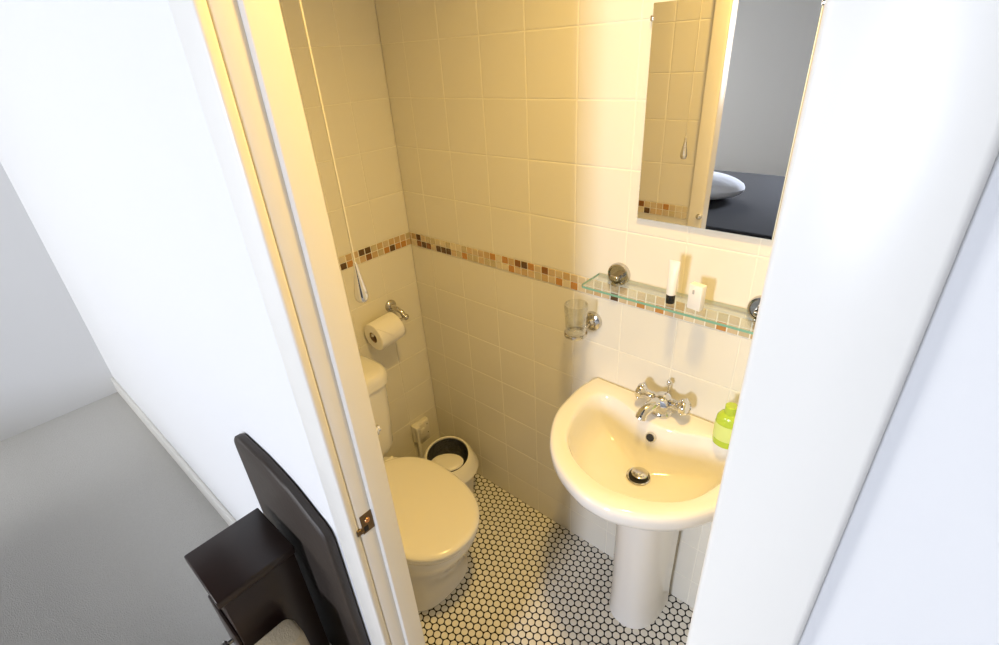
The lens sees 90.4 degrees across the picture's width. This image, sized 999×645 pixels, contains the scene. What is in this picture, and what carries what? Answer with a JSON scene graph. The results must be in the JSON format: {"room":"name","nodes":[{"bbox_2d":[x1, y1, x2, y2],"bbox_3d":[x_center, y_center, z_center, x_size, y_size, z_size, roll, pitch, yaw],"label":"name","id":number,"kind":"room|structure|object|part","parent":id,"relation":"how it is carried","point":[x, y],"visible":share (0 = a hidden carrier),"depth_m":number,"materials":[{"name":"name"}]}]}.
{"room":"bedroom","nodes":[
{"label":"bedroom","id":0,"kind":"room"},
{"bbox_2d":[0,162,116,440],"bbox_3d":[-3.774,0.226,0.978,0.100,2.356,4.382,20,37,36],"label":"wall","id":1,"kind":"structure","parent":0,"point":[52,366],"depth_m":2.57,"materials":[{"name":"white paint"}]},
{"bbox_2d":[0,392,693,644],"bbox_3d":[-1.466,1.836,0.284,5.100,0.064,5.220,20,37,36],"label":"floor","id":2,"kind":"structure","parent":0,"point":[99,522],"depth_m":1.86,"materials":[{"name":"beige carpet"}]},
{"bbox_2d":[184,508,329,644],"bbox_3d":[-0.594,0.818,1.298,0.183,0.648,0.202,20,37,36],"label":"bedside table","id":3,"kind":"object","parent":2,"relation":"on","point":[252,577],"visible":1,"depth_m":1.15,"materials":[{"name":"brown wood"}]},
{"bbox_3d":[-0.644,0.761,1.204,0.153,0.180,0.008,20,37,36],"label":"drawer","id":4,"kind":"part","parent":3,"relation":"part of","materials":[{"name":"brown wood"}]},
{"bbox_3d":[-0.654,0.773,1.195,0.024,0.024,0.026,20,37,36],"label":"knob","id":5,"kind":"part","parent":3,"relation":"part of","materials":[{"name":"silver metal"}]},
{"bbox_2d":[254,619,309,644],"bbox_3d":[-0.514,0.948,1.220,0.079,0.486,0.187,20,37,36],"label":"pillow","id":6,"kind":"object","parent":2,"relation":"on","point":[287,632],"visible":1,"depth_m":1.14,"materials":[{"name":"beige fabric"}]},
{"bbox_2d":[234,433,369,644],"bbox_3d":[-0.481,0.689,1.308,0.400,0.851,0.024,20,37,36],"label":"headboard","id":7,"kind":"object","parent":2,"relation":"on","point":[317,554],"visible":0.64,"depth_m":1.16,"materials":[{"name":"brown leather"}]},
{"bbox_2d":[360,356,479,611],"bbox_3d":[-0.347,0.572,1.657,0.657,0.714,0.350,20,37,36],"label":"toilet","id":8,"kind":"object","parent":2,"relation":"on","point":[437,513],"visible":0.44,"depth_m":1.59,"materials":[{"name":"white ceramic"}]},
{"bbox_3d":[-0.546,0.219,1.641,0.182,0.058,0.350,20,37,36],"label":"cistern lid","id":9,"kind":"part","parent":8,"relation":"part of","materials":[{"name":"white ceramic"}]},
{"bbox_3d":[-0.278,0.582,1.594,0.470,0.024,0.346,20,37,36],"label":"lid","id":10,"kind":"part","parent":8,"relation":"part of","materials":[{"name":"white plastic"}]},
{"bbox_3d":[-0.277,0.602,1.605,0.464,0.018,0.342,20,37,36],"label":"seat","id":11,"kind":"part","parent":8,"relation":"part of","materials":[{"name":"white plastic"}]},
{"bbox_2d":[423,436,477,492],"bbox_3d":[-0.200,0.620,2.025,0.237,0.259,0.237,20,37,36],"label":"waste bin","id":12,"kind":"object","parent":2,"relation":"on","point":[453,453],"visible":0.52,"depth_m":1.99,"materials":[{"name":"white plastic"}]},
{"bbox_2d":[550,378,727,628],"bbox_3d":[0.358,0.601,1.375,0.509,0.852,0.412,20,37,36],"label":"washbasin","id":13,"kind":"object","parent":2,"relation":"on","point":[638,461],"visible":0.95,"depth_m":1.31,"materials":[{"name":"white ceramic"}]},
{"bbox_2d":[550,378,727,530],"bbox_3d":[0.343,0.385,1.257,0.509,0.175,0.412,20,37,36],"label":"basin","id":14,"kind":"object","parent":13,"relation":"in","point":[662,472],"depth_m":1.28,"materials":[{"name":"white ceramic"}]},
{"bbox_2d":[634,379,690,420],"bbox_3d":[0.413,0.211,1.288,0.146,0.092,0.118,20,37,36],"label":"mixer tap","id":15,"kind":"object","parent":13,"relation":"on","point":[649,405],"depth_m":1.29,"materials":[{"name":"silver metal"}]},
{"bbox_2d":[712,402,737,448],"bbox_3d":[0.546,0.244,1.184,0.061,0.117,0.046,20,37,36],"label":"soap bottle","id":16,"kind":"object","parent":13,"relation":"on","point":[724,420],"visible":0.62,"depth_m":1.17,"materials":[{"name":"green plastic"}]},
{"bbox_2d":[279,0,439,457],"bbox_3d":[-0.620,-0.293,1.552,0.100,2.360,0.755,20,37,36],"label":"wall","id":17,"kind":"structure","parent":0,"point":[344,36],"depth_m":1.60,"materials":[{"name":"white tile"}]},
{"bbox_2d":[338,232,410,270],"bbox_3d":[-0.574,-0.162,1.585,0.002,0.047,0.749,20,37,36],"label":"trim","id":18,"kind":"structure","parent":17,"relation":"attached to","point":[379,249],"depth_m":1.72,"materials":[{"name":"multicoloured tile"}]},
{"bbox_2d":[371,300,408,336],"bbox_3d":[-0.414,-0.018,1.794,0.074,0.075,0.169,20,37,36],"label":"toilet roll holder","id":19,"kind":"object","parent":17,"relation":"attached to","point":[390,305],"visible":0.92,"depth_m":1.83,"materials":[{"name":"silver metal"}]},
{"bbox_2d":[364,312,404,349],"bbox_3d":[-0.411,0.031,1.778,0.105,0.109,0.108,20,37,36],"label":"toilet roll","id":20,"kind":"object","parent":19,"relation":"on","point":[388,328],"visible":1,"depth_m":1.75,"materials":[{"name":"white paper"}]},
{"bbox_2d":[411,416,429,457],"bbox_3d":[-0.330,0.540,2.186,0.044,0.259,0.086,20,37,36],"label":"switch","id":21,"kind":"object","parent":17,"relation":"attached to","point":[420,429],"visible":0.96,"depth_m":2.13,"materials":[{"name":"white plastic"}]},
{"bbox_3d":[-0.332,0.468,2.146,0.005,0.078,0.076,20,37,36],"label":"plate","id":22,"kind":"part","parent":21,"relation":"part of","materials":[{"name":"white plastic"}]},
{"bbox_2d":[0,0,998,644],"bbox_3d":[-0.357,0.062,0.872,5.100,2.360,0.068,20,37,36],"label":"wall","id":23,"kind":"structure","parent":0,"point":[107,148],"depth_m":0.83,"materials":[{"name":"white paint"}]},
{"bbox_2d":[110,377,235,525],"bbox_3d":[-1.429,0.660,2.257,2.165,0.101,0.014,20,37,36],"label":"baseboard","id":24,"kind":"structure","parent":23,"relation":"attached to","point":[225,514],"depth_m":2.27,"materials":[{"name":"white paint"}]},
{"bbox_2d":[168,0,998,644],"bbox_3d":[-0.027,0.289,0.682,0.718,2.103,0.103,20,37,36],"label":"door frame","id":25,"kind":"structure","parent":23,"relation":"in","point":[896,148],"depth_m":0.27,"materials":[{"name":"white paint"}]},
{"bbox_3d":[-0.302,0.216,0.847,0.068,2.102,0.016,20,37,36],"label":"architrave","id":26,"kind":"part","parent":25,"relation":"part of","materials":[{"name":"white paint"}]},
{"bbox_3d":[-0.252,0.375,0.924,0.006,0.046,0.036,20,37,36],"label":"strike plate","id":27,"kind":"part","parent":25,"relation":"part of","materials":[{"name":"gold metal"}]},
{"bbox_3d":[-0.219,0.190,0.884,0.022,0.022,0.012,20,37,36],"label":"knob","id":28,"kind":"part","parent":25,"relation":"part of","materials":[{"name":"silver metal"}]},
{"bbox_3d":[0.190,0.396,0.460,0.067,2.102,0.016,20,37,36],"label":"architrave","id":29,"kind":"part","parent":25,"relation":"part of","materials":[{"name":"white paint"}]},
{"bbox_2d":[375,0,823,607],"bbox_3d":[0.234,-0.251,1.374,1.625,2.360,0.100,20,37,36],"label":"wall","id":30,"kind":"structure","parent":0,"point":[518,125],"depth_m":1.39,"materials":[{"name":"white tile"}]},
{"bbox_2d":[409,232,754,338],"bbox_3d":[0.208,-0.114,1.404,1.424,0.047,0.002,20,37,36],"label":"trim","id":31,"kind":"structure","parent":30,"relation":"attached to","point":[571,281],"depth_m":1.38,"materials":[{"name":"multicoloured tile"}]},
{"bbox_2d":[564,311,601,339],"bbox_3d":[0.228,0.009,1.390,0.105,0.058,0.066,-23,34,-32],"label":"holder","id":32,"kind":"object","parent":30,"relation":"attached to","point":[594,322],"visible":0.93,"depth_m":1.39,"materials":[{"name":"silver metal"}]},
{"bbox_2d":[564,303,587,341],"bbox_3d":[0.211,-0.004,1.369,0.065,0.106,0.065,20,37,36],"label":"glass tumbler","id":33,"kind":"object","parent":32,"relation":"in","point":[564,303],"visible":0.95,"depth_m":1.36,"materials":[{"name":"clear glass"}]},
{"bbox_2d":[582,262,760,334],"bbox_3d":[0.417,-0.059,1.152,0.478,0.061,0.098,20,37,36],"label":"glass shelf","id":34,"kind":"object","parent":30,"relation":"attached to","point":[618,273],"visible":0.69,"depth_m":1.20,"materials":[{"name":"green"}]},
{"bbox_2d":[665,260,679,303],"bbox_3d":[0.394,-0.092,1.131,0.022,0.104,0.022,-13,30,-17],"label":"tube","id":35,"kind":"object","parent":34,"relation":"on","point":[673,272],"visible":1,"depth_m":1.12,"materials":[{"name":"white plastic"}]},
{"bbox_2d":[687,282,706,311],"bbox_3d":[0.440,-0.058,1.108,0.018,0.060,0.032,-23,34,-31],"label":"carton","id":36,"kind":"object","parent":34,"relation":"on","point":[697,291],"visible":1,"depth_m":1.10,"materials":[{"name":"white cardboard"}]},
{"bbox_2d":[637,0,824,239],"bbox_3d":[0.432,-0.401,0.997,0.307,0.437,0.010,20,37,36],"label":"wall mirror","id":37,"kind":"object","parent":30,"relation":"attached to","point":[727,82],"visible":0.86,"depth_m":0.98,"materials":[{"name":"clear glass"}]},
{"bbox_3d":[-0.103,-1.158,0.525,1.625,0.080,0.918,20,37,36],"label":"ceiling","id":38,"kind":"structure","parent":0,"visible":0},
{"bbox_2d":[298,0,368,302],"bbox_3d":[-0.267,-0.515,0.592,0.080,1.092,0.080,20,37,36],"label":"pull cord","id":39,"kind":"object","parent":38,"relation":"hanging from","point":[361,295],"visible":1,"depth_m":0.77,"materials":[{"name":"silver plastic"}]},
{"bbox_3d":[-0.237,-0.068,0.837,0.024,0.072,0.024,20,37,36],"label":"pull handle","id":40,"kind":"part","parent":39,"relation":"part of","materials":[{"name":"silver metal"}]}
]}

